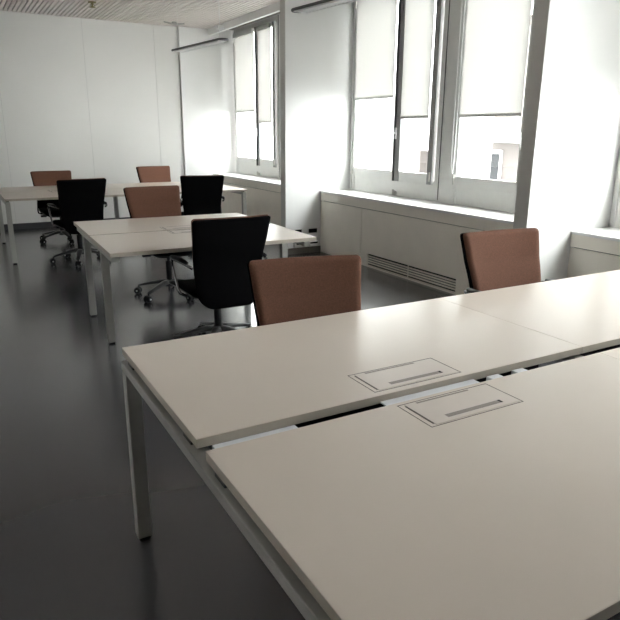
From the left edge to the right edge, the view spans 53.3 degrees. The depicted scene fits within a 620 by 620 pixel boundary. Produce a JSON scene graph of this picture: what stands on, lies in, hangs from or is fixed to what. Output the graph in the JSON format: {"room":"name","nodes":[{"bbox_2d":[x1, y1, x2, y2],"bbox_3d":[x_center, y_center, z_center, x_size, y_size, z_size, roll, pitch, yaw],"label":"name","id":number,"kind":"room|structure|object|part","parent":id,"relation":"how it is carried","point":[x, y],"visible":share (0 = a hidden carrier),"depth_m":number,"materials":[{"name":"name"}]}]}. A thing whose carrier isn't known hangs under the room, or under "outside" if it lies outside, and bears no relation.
{"room":"open-plan office","nodes":[
{"label":"open-plan office","id":0,"kind":"room"},
{"bbox_2d":[0,9,184,223],"bbox_3d":[-3.914,-2.815,9.373,6.300,3.090,0.120,-9,18,-29],"label":"wall","id":1,"kind":"structure","parent":0,"point":[88,98],"depth_m":9.47,"materials":[{"name":"paint"}]},
{"bbox_2d":[4,217,130,229],"bbox_3d":[-4.340,-1.289,9.485,5.068,0.090,0.012,-9,18,-29],"label":"baseboard","id":2,"kind":"structure","parent":1,"relation":"attached to","point":[18,226],"depth_m":9.53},
{"bbox_2d":[178,27,185,175],"bbox_3d":[-2.113,-3.046,10.278,0.006,3.060,0.045,-9,18,-29],"label":"trim","id":3,"kind":"structure","parent":1,"relation":"attached to","point":[178,27],"depth_m":10.18,"materials":[{"name":"grey paint"}]},
{"bbox_2d":[208,1,279,35],"bbox_3d":[-0.763,-4.105,8.599,0.050,0.120,3.510,-9,18,-29],"label":"trim","id":4,"kind":"structure","parent":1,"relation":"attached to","point":[271,9],"depth_m":8.76,"materials":[{"name":"white paint"}]},
{"bbox_2d":[0,0,279,29],"bbox_3d":[-0.719,-2.770,3.581,6.300,0.120,13.030,-9,18,-29],"label":"ceiling","id":5,"kind":"structure","parent":0,"point":[203,14],"depth_m":8.52,"materials":[{"name":"white paint"}]},
{"bbox_2d":[88,1,95,7],"bbox_3d":[-2.824,-3.961,8.021,0.100,0.068,0.100,-9,18,-29],"label":"sprinkler head","id":6,"kind":"object","parent":5,"relation":"attached to","point":[91,2],"visible":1,"depth_m":8.01},
{"bbox_2d":[164,21,183,24],"bbox_3d":[-2.072,-4.372,9.428,0.322,0.040,0.070,-9,18,-29],"label":"bracket","id":7,"kind":"object","parent":5,"relation":"attached to","point":[173,22],"visible":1,"depth_m":9.41,"materials":[{"name":"grey metal"}]},
{"bbox_2d":[171,0,228,52],"bbox_3d":[-1.358,-3.496,7.445,0.130,0.623,1.389,-11,20,-35],"label":"pendant lamp","id":8,"kind":"object","parent":5,"relation":"hanging from","point":[216,41],"visible":1,"depth_m":7.35,"materials":[{"name":"grey metal"}]},
{"bbox_2d":[291,0,357,12],"bbox_3d":[0.272,-2.714,4.756,0.130,0.623,1.388,-11,20,-34],"label":"pendant lamp","id":9,"kind":"object","parent":5,"relation":"hanging from","point":[322,4],"visible":1,"depth_m":5.06,"materials":[{"name":"grey metal"}]},
{"bbox_2d":[179,26,247,175],"bbox_3d":[-1.624,-3.140,10.583,1.160,3.080,0.115,-9,18,-29],"label":"wall pier","id":10,"kind":"object","parent":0,"point":[207,73],"visible":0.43,"depth_m":10.39,"materials":[{"name":"white paint"}]},
{"bbox_2d":[233,13,279,29],"bbox_3d":[1.954,-1.129,5.617,0.240,20.000,36.780,-9,18,-29],"label":"wall","id":11,"kind":"structure","parent":0,"point":[279,13],"depth_m":9.50,"materials":[{"name":"white paint"}]},
{"bbox_2d":[233,14,280,178],"bbox_3d":[-0.428,-3.095,9.092,0.160,2.308,3.510,-9,18,-29],"label":"window","id":12,"kind":"structure","parent":11,"relation":"in","point":[257,166],"depth_m":9.61,"materials":[{"name":"grey paint"}]},
{"bbox_2d":[232,28,254,112],"bbox_3d":[-1.074,-3.838,9.993,0.042,1.225,0.757,-9,18,-29],"label":"roller blind","id":13,"kind":"object","parent":12,"relation":"attached to","point":[243,40],"visible":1,"depth_m":9.98,"materials":[{"name":"white fabric"}]},
{"bbox_3d":[-1.039,-3.448,10.125,0.061,2.068,0.840,-9,18,-29],"label":"sash","id":14,"kind":"part","parent":12,"relation":"part of","materials":[{"name":"grey paint"}]},
{"bbox_2d":[255,22,271,122],"bbox_3d":[-0.702,-3.572,9.390,0.042,1.400,0.472,-9,18,-29],"label":"roller blind","id":15,"kind":"object","parent":12,"relation":"attached to","point":[264,30],"visible":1,"depth_m":9.38,"materials":[{"name":"fabric"}]},
{"bbox_3d":[-0.673,-3.268,9.508,0.062,2.068,0.652,-9,18,-29],"label":"sash","id":16,"kind":"part","parent":12,"relation":"part of","materials":[{"name":"grey paint"}]},
{"bbox_2d":[350,0,534,212],"bbox_3d":[1.379,-2.211,6.052,0.160,2.308,3.540,-9,18,-29],"label":"window","id":17,"kind":"structure","parent":11,"relation":"in","point":[439,184],"depth_m":6.24,"materials":[{"name":"grey paint"}]},
{"bbox_3d":[0.760,-2.567,7.098,0.061,2.068,0.840,-9,18,-29],"label":"sash","id":18,"kind":"part","parent":17,"relation":"part of","materials":[{"name":"grey paint"}]},
{"bbox_2d":[355,0,397,100],"bbox_3d":[0.725,-2.987,6.958,0.042,1.165,0.757,-9,18,-29],"label":"roller blind","id":19,"kind":"object","parent":17,"relation":"attached to","point":[377,19],"visible":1,"depth_m":6.96,"materials":[{"name":"white fabric"}]},
{"bbox_3d":[0.927,-1.921,6.850,0.067,0.191,0.031,-3,16,-12],"label":"handle","id":20,"kind":"part","parent":17,"relation":"part of","materials":[{"name":"silver metal"}]},
{"bbox_2d":[400,0,434,118],"bbox_3d":[1.097,-2.696,6.361,0.042,1.390,0.472,-9,18,-29],"label":"roller blind","id":21,"kind":"object","parent":17,"relation":"attached to","point":[419,14],"visible":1,"depth_m":6.39,"materials":[{"name":"fabric"}]},
{"bbox_3d":[1.126,-2.388,6.481,0.062,2.068,0.652,-9,18,-29],"label":"sash","id":22,"kind":"part","parent":17,"relation":"part of","materials":[{"name":"grey paint"}]},
{"bbox_2d":[451,0,531,172],"bbox_3d":[1.613,-2.188,5.564,0.042,1.920,0.826,-9,18,-29],"label":"roller blind","id":23,"kind":"object","parent":17,"relation":"attached to","point":[497,31],"visible":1,"depth_m":5.52,"materials":[{"name":"white fabric"}]},
{"bbox_3d":[1.418,-2.256,5.895,0.014,1.865,0.047,-9,18,-29],"label":"pull chain","id":24,"kind":"part","parent":23,"relation":"part of","materials":[{"name":"white plastic"}]},
{"bbox_3d":[1.670,-2.122,5.567,0.061,2.068,0.850,-9,18,-29],"label":"sash","id":25,"kind":"part","parent":17,"relation":"part of","materials":[{"name":"grey paint"}]},
{"bbox_2d":[609,149,619,227],"bbox_3d":[3.193,-1.323,2.999,0.160,2.308,3.540,-9,18,-29],"label":"window","id":26,"kind":"structure","parent":11,"relation":"in","point":[614,222],"depth_m":4.71,"materials":[{"name":"grey paint"}]},
{"bbox_2d":[0,227,619,619],"bbox_3d":[-0.741,0.277,4.455,6.300,0.100,13.030,-9,18,-29],"label":"floor","id":27,"kind":"structure","parent":0,"point":[71,548],"depth_m":2.77,"materials":[{"name":"grey plastic"}]},
{"bbox_2d":[30,170,73,243],"bbox_3d":[-3.381,-1.394,8.366,0.660,0.924,0.694,-10,19,-32],"label":"office chair","id":28,"kind":"object","parent":27,"relation":"on","point":[39,178],"visible":0.48,"depth_m":8.41,"materials":[{"name":"brown fabric"}]},
{"bbox_2d":[39,207,60,215],"bbox_3d":[-3.375,-1.336,8.356,0.480,0.076,0.470,-10,19,-32],"label":"seat cushion","id":29,"kind":"object","parent":28,"relation":"on","point":[44,210],"depth_m":8.16,"materials":[{"name":"black fabric"}]},
{"bbox_3d":[-3.474,-1.020,8.331,0.282,0.081,0.146,-12,20,-37],"label":"leg","id":30,"kind":"part","parent":28,"relation":"part of","materials":[{"name":"grey metal"}]},
{"bbox_3d":[-3.526,-1.715,8.486,0.523,0.375,0.156,-10,19,-32],"label":"backrest","id":31,"kind":"part","parent":28,"relation":"part of","materials":[{"name":"brown fabric"}]},
{"bbox_3d":[-3.287,-1.019,8.335,0.072,0.081,0.284,-12,20,-37],"label":"leg","id":32,"kind":"part","parent":28,"relation":"part of","materials":[{"name":"grey metal"}]},
{"bbox_2d":[47,178,106,266],"bbox_3d":[-2.659,-1.022,7.026,0.656,0.956,0.700,-11,19,-34],"label":"office chair","id":33,"kind":"object","parent":27,"relation":"on","point":[79,199],"visible":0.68,"depth_m":6.77,"materials":[{"name":"black fabric"}]},
{"bbox_2d":[53,220,63,227],"bbox_3d":[-2.659,-0.995,7.068,0.480,0.076,0.470,-11,19,-34],"label":"seat cushion","id":34,"kind":"object","parent":33,"relation":"on","point":[60,224],"depth_m":6.89,"materials":[{"name":"black fabric"}]},
{"bbox_3d":[-2.786,-0.651,7.062,0.283,0.081,0.072,-9,19,-30],"label":"leg","id":35,"kind":"part","parent":33,"relation":"part of","materials":[{"name":"grey metal"}]},
{"bbox_3d":[-2.612,-0.630,6.992,0.072,0.081,0.283,-3,16,-13],"label":"leg","id":36,"kind":"part","parent":33,"relation":"part of","materials":[{"name":"grey metal"}]},
{"bbox_3d":[-2.496,-1.248,6.763,0.523,0.375,0.156,-11,19,-34],"label":"backrest","id":37,"kind":"part","parent":33,"relation":"part of","materials":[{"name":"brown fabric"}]},
{"bbox_3d":[-2.498,-0.668,7.130,0.254,0.081,0.215,14,21,40],"label":"leg","id":38,"kind":"part","parent":33,"relation":"part of","materials":[{"name":"grey metal"}]},
{"bbox_2d":[0,182,246,263],"bbox_3d":[-2.483,-1.244,8.210,2.880,0.732,1.640,-9,18,-29],"label":"desk","id":39,"kind":"object","parent":27,"relation":"on","point":[29,193],"visible":0.49,"depth_m":7.75,"materials":[{"name":"white laminate"}]},
{"bbox_3d":[-4.092,-1.215,8.180,0.050,0.646,0.050,-9,18,-29],"label":"leg","id":40,"kind":"part","parent":39,"relation":"part of","materials":[{"name":"white metal"}]},
{"bbox_3d":[-3.334,-0.844,6.904,0.050,0.646,0.050,-9,18,-29],"label":"leg","id":41,"kind":"part","parent":39,"relation":"part of","materials":[{"name":"white metal"}]},
{"bbox_3d":[-2.785,-1.412,8.900,0.050,0.646,0.050,-9,18,-29],"label":"leg","id":42,"kind":"part","parent":39,"relation":"part of","materials":[{"name":"grey metal"}]},
{"bbox_3d":[-0.876,-1.214,8.257,0.050,0.646,0.050,-9,18,-29],"label":"leg","id":43,"kind":"part","parent":39,"relation":"part of","materials":[{"name":"white metal"}]},
{"bbox_2d":[123,185,194,302],"bbox_3d":[-1.276,-0.610,5.604,0.673,0.966,0.715,-10,19,-33],"label":"office chair","id":44,"kind":"object","parent":27,"relation":"on","point":[145,201],"visible":0.47,"depth_m":5.66,"materials":[{"name":"brown fabric"}]},
{"bbox_3d":[-1.450,-0.254,5.710,0.283,0.081,0.072,2,16,7],"label":"leg","id":45,"kind":"part","parent":44,"relation":"part of","materials":[{"name":"grey metal"}]},
{"bbox_3d":[-1.431,-0.948,5.709,0.523,0.375,0.156,-10,19,-33],"label":"backrest","id":46,"kind":"part","parent":44,"relation":"part of","materials":[{"name":"brown fabric"}]},
{"bbox_3d":[-1.360,-0.208,5.552,0.072,0.081,0.283,8,18,24],"label":"leg","id":47,"kind":"part","parent":44,"relation":"part of","materials":[{"name":"grey metal"}]},
{"bbox_2d":[153,251,191,255],"bbox_3d":[-1.277,-0.570,5.582,0.480,0.076,0.470,-10,19,-33],"label":"seat cushion","id":48,"kind":"object","parent":44,"relation":"on","point":[187,253],"depth_m":5.40,"materials":[{"name":"black fabric"}]},
{"bbox_2d":[136,166,182,206],"bbox_3d":[-2.164,-1.632,9.170,0.660,0.954,0.701,-9,19,-30],"label":"office chair","id":49,"kind":"object","parent":27,"relation":"on","point":[146,174],"visible":0.3,"depth_m":9.25,"materials":[{"name":"brown fabric"}]},
{"bbox_3d":[-2.322,-1.964,9.273,0.523,0.375,0.156,-12,20,-36],"label":"backrest","id":50,"kind":"part","parent":49,"relation":"part of","materials":[{"name":"brown fabric"}]},
{"bbox_2d":[74,213,316,343],"bbox_3d":[-0.954,-0.276,4.867,1.440,0.732,1.555,-8,18,-27],"label":"desk","id":51,"kind":"object","parent":27,"relation":"on","point":[114,239],"visible":0.67,"depth_m":4.49,"materials":[{"name":"white laminate"}]},
{"bbox_3d":[-1.764,-0.274,4.955,0.050,0.646,0.050,-8,18,-27],"label":"leg","id":52,"kind":"part","parent":51,"relation":"part of","materials":[{"name":"white metal"}]},
{"bbox_3d":[-1.407,-0.086,4.305,0.050,0.646,0.050,-8,18,-27],"label":"leg","id":53,"kind":"part","parent":51,"relation":"part of","materials":[{"name":"white metal"}]},
{"bbox_3d":[-0.210,-0.252,4.916,0.050,0.646,0.050,-8,18,-27],"label":"leg","id":54,"kind":"part","parent":51,"relation":"part of","materials":[{"name":"white metal"}]},
{"bbox_2d":[180,175,224,215],"bbox_3d":[-1.405,-1.234,7.806,0.660,0.951,0.701,-3,16,-13],"label":"office chair","id":55,"kind":"object","parent":27,"relation":"on","point":[201,194],"visible":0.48,"depth_m":7.50,"materials":[{"name":"black fabric"}]},
{"bbox_3d":[-1.309,-1.447,7.505,0.523,0.375,0.156,-5,17,-19],"label":"backrest","id":56,"kind":"part","parent":55,"relation":"part of","materials":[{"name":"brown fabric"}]},
{"bbox_2d":[170,214,270,339],"bbox_3d":[-0.648,-0.202,4.243,0.660,0.941,0.701,-7,17,-23],"label":"office chair","id":57,"kind":"object","parent":27,"relation":"on","point":[222,248],"visible":0.77,"depth_m":3.97,"materials":[{"name":"black fabric"}]},
{"bbox_3d":[-0.857,-0.331,4.023,0.044,0.033,0.292,-9,18,-29],"label":"armrest","id":58,"kind":"part","parent":57,"relation":"part of","materials":[{"name":"black plastic"}]},
{"bbox_2d":[175,279,197,297],"bbox_3d":[-0.653,-0.166,4.282,0.480,0.076,0.470,-9,18,-29],"label":"seat cushion","id":59,"kind":"object","parent":57,"relation":"on","point":[188,286],"depth_m":4.13,"materials":[{"name":"black fabric"}]},
{"bbox_3d":[-0.801,0.150,4.316,0.283,0.081,0.072,-3,16,-13],"label":"leg","id":60,"kind":"part","parent":57,"relation":"part of","materials":[{"name":"grey metal"}]},
{"bbox_3d":[-0.725,0.102,4.486,0.072,0.081,0.284,-9,18,-29],"label":"leg","id":61,"kind":"part","parent":57,"relation":"part of","materials":[{"name":"grey metal"}]},
{"bbox_3d":[-0.656,0.185,4.198,0.072,0.081,0.283,1,16,4],"label":"leg","id":62,"kind":"part","parent":57,"relation":"part of","materials":[{"name":"grey metal"}]},
{"bbox_3d":[-0.496,0.159,4.293,0.283,0.081,0.072,7,17,22],"label":"leg","id":63,"kind":"part","parent":57,"relation":"part of","materials":[{"name":"grey metal"}]},
{"bbox_3d":[-0.514,-0.415,3.962,0.523,0.375,0.156,-9,18,-29],"label":"backrest","id":64,"kind":"part","parent":57,"relation":"part of","materials":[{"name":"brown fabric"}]},
{"bbox_3d":[-0.541,0.108,4.471,0.072,0.081,0.283,13,20,38],"label":"leg","id":65,"kind":"part","parent":57,"relation":"part of","materials":[{"name":"grey metal"}]},
{"bbox_2d":[213,173,280,225],"bbox_3d":[-0.614,-1.593,9.419,0.453,0.762,3.506,-9,18,-29],"label":"base cabinet","id":66,"kind":"object","parent":27,"relation":"on","point":[263,194],"visible":0.29,"depth_m":9.38,"materials":[{"name":"white laminate"}]},
{"bbox_3d":[-1.437,-1.822,10.422,0.018,0.638,0.902,-9,18,-29],"label":"panel","id":67,"kind":"part","parent":66,"relation":"part of","materials":[{"name":"beige paint"}]},
{"bbox_3d":[-0.787,-1.504,9.328,0.018,0.638,1.709,-9,18,-29],"label":"panel","id":68,"kind":"part","parent":66,"relation":"part of","materials":[{"name":"beige paint"}]},
{"bbox_2d":[247,255,360,325],"bbox_3d":[0.077,0.281,2.623,0.660,0.914,0.701,-3,16,-11],"label":"office chair","id":69,"kind":"object","parent":27,"relation":"on","point":[291,288],"visible":0.18,"depth_m":2.75,"materials":[{"name":"brown fabric"}]},
{"bbox_2d":[121,270,619,619],"bbox_3d":[0.980,0.490,2.244,2.868,0.732,1.605,-8,18,-28],"label":"desk","id":70,"kind":"object","parent":27,"relation":"on","point":[418,460],"visible":1,"depth_m":1.49,"materials":[{"name":"white laminate"}]},
{"bbox_3d":[-0.615,0.521,2.208,0.050,0.646,0.050,-8,18,-28],"label":"leg","id":71,"kind":"part","parent":70,"relation":"part of","materials":[{"name":"white metal"}]},
{"bbox_2d":[246,364,538,436],"bbox_3d":[0.375,0.324,1.851,1.142,0.060,0.237,-8,18,-28],"label":"cable tray","id":72,"kind":"object","parent":70,"relation":"on","point":[355,411],"depth_m":1.83,"materials":[{"name":"white plastic"}]},
{"bbox_2d":[580,344,619,355],"bbox_3d":[1.587,0.143,2.512,1.202,0.060,0.237,-8,18,-28],"label":"cable tray","id":73,"kind":"object","parent":70,"relation":"on","point":[616,346],"depth_m":2.37,"materials":[{"name":"white plastic"}]},
{"bbox_2d":[320,189,513,294],"bbox_3d":[1.193,-0.709,6.379,0.453,0.762,3.536,-9,18,-29],"label":"radiator cover","id":74,"kind":"object","parent":27,"relation":"on","point":[416,240],"visible":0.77,"depth_m":6.34,"materials":[{"name":"white metal"}]},
{"bbox_3d":[0.362,-0.942,7.395,0.018,0.638,0.902,-9,18,-29],"label":"panel","id":75,"kind":"part","parent":74,"relation":"part of","materials":[{"name":"beige paint"}]},
{"bbox_2d":[367,255,455,289],"bbox_3d":[1.006,-0.401,6.369,0.018,0.128,1.440,-9,18,-29],"label":"vent grille","id":76,"kind":"object","parent":74,"relation":"attached to","point":[439,280],"depth_m":6.30,"materials":[{"name":"white metal"}]},
{"bbox_3d":[1.012,-0.624,6.301,0.018,0.638,1.709,-9,18,-29],"label":"panel","id":77,"kind":"part","parent":74,"relation":"part of","materials":[{"name":"beige paint"}]},
{"bbox_3d":[1.664,-0.304,5.203,0.018,0.638,0.911,-9,18,-29],"label":"panel","id":78,"kind":"part","parent":74,"relation":"part of","materials":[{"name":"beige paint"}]},
{"bbox_2d":[460,228,554,360],"bbox_3d":[1.181,0.086,3.282,0.660,0.941,0.701,-5,17,-18],"label":"office chair","id":79,"kind":"object","parent":27,"relation":"on","point":[503,258],"visible":0.24,"depth_m":3.39,"materials":[{"name":"brown fabric"}]},
{"bbox_3d":[0.898,-0.070,3.157,0.044,0.033,0.292,-7,18,-24],"label":"armrest","id":80,"kind":"part","parent":79,"relation":"part of","materials":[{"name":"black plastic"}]},
{"bbox_3d":[1.069,-0.248,3.417,0.523,0.375,0.156,-7,18,-24],"label":"backrest","id":81,"kind":"part","parent":79,"relation":"part of","materials":[{"name":"brown fabric"}]},
{"bbox_2d":[567,227,619,277],"bbox_3d":[3.007,0.178,3.326,0.453,0.762,3.536,-9,18,-29],"label":"base cabinet","id":82,"kind":"object","parent":27,"relation":"on","point":[597,250],"visible":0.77,"depth_m":4.48,"materials":[{"name":"white laminate"}]},
{"bbox_3d":[2.176,-0.054,4.342,0.018,0.638,0.902,-9,18,-29],"label":"panel","id":83,"kind":"part","parent":82,"relation":"part of","materials":[{"name":"beige paint"}]},
{"bbox_2d":[285,0,368,248],"bbox_3d":[0.191,-2.252,7.529,1.160,3.080,0.120,-9,18,-29],"label":"wall pier","id":84,"kind":"object","parent":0,"point":[318,44],"visible":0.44,"depth_m":7.37,"materials":[{"name":"white paint"}]},
{"bbox_2d":[280,0,285,227],"bbox_3d":[-0.315,-2.166,7.253,0.006,3.060,0.120,-9,18,-29],"label":"trim","id":85,"kind":"structure","parent":84,"relation":"attached to","point":[282,2],"depth_m":7.20,"materials":[{"name":"grey paint"}]},
{"bbox_2d":[288,246,320,254],"bbox_3d":[-0.069,-0.749,7.732,0.510,0.075,0.012,-9,18,-29],"label":"baseboard","id":86,"kind":"structure","parent":84,"relation":"attached to","point":[300,250],"depth_m":7.72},
{"bbox_2d":[293,239,319,247],"bbox_3d":[-0.037,-0.832,7.714,0.370,0.075,0.033,-9,18,-29],"label":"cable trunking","id":87,"kind":"object","parent":84,"relation":"attached to","point":[312,243],"visible":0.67,"depth_m":7.73,"materials":[{"name":"white plastic"}]},
{"bbox_2d":[307,227,317,233],"bbox_3d":[0.034,-0.992,7.721,0.144,0.090,0.014,-9,18,-29],"label":"wall socket","id":88,"kind":"object","parent":84,"relation":"attached to","point":[310,230],"visible":0.88,"depth_m":7.71,"materials":[{"name":"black plastic"}]},
{"bbox_2d":[527,0,619,280],"bbox_3d":[2.005,-1.364,4.476,1.160,3.080,0.120,-9,18,-29],"label":"wall pier","id":89,"kind":"object","parent":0,"point":[577,147],"visible":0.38,"depth_m":4.35,"materials":[{"name":"white paint"}]},
{"bbox_2d":[513,0,550,228],"bbox_3d":[1.499,-1.278,4.200,0.006,3.060,0.120,-9,18,-29],"label":"trim","id":90,"kind":"structure","parent":89,"relation":"attached to","point":[542,7],"depth_m":4.18,"materials":[{"name":"grey paint"}]},
{"label":"outside","id":91,"kind":"structure","parent":0,"visible":0},
{"bbox_3d":[20.634,2.261,30.906,55.200,0.200,90.000,-9,18,-29],"label":"ground","id":92,"kind":"structure","parent":91,"visible":0},
{"bbox_2d":[247,28,494,178],"bbox_3d":[5.629,-10.393,45.287,8.200,16.000,49.000,-9,18,-29],"label":"apartment building","id":93,"kind":"structure","parent":92,"relation":"on","point":[476,153],"depth_m":37.33,"materials":[{"name":"white"}]},
{"bbox_2d":[406,150,427,173],"bbox_3d":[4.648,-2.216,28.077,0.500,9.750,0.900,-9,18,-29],"label":"apartment building","id":94,"kind":"structure","parent":92,"relation":"on","point":[416,159],"depth_m":26.57,"materials":[{"name":"white"}]},
{"bbox_2d":[486,0,533,180],"bbox_3d":[11.641,-5.254,14.803,8.250,23.000,11.700,-9,18,-29],"label":"apartment building","id":95,"kind":"structure","parent":92,"relation":"on","point":[505,137],"depth_m":17.71,"materials":[{"name":"white"}]}
]}

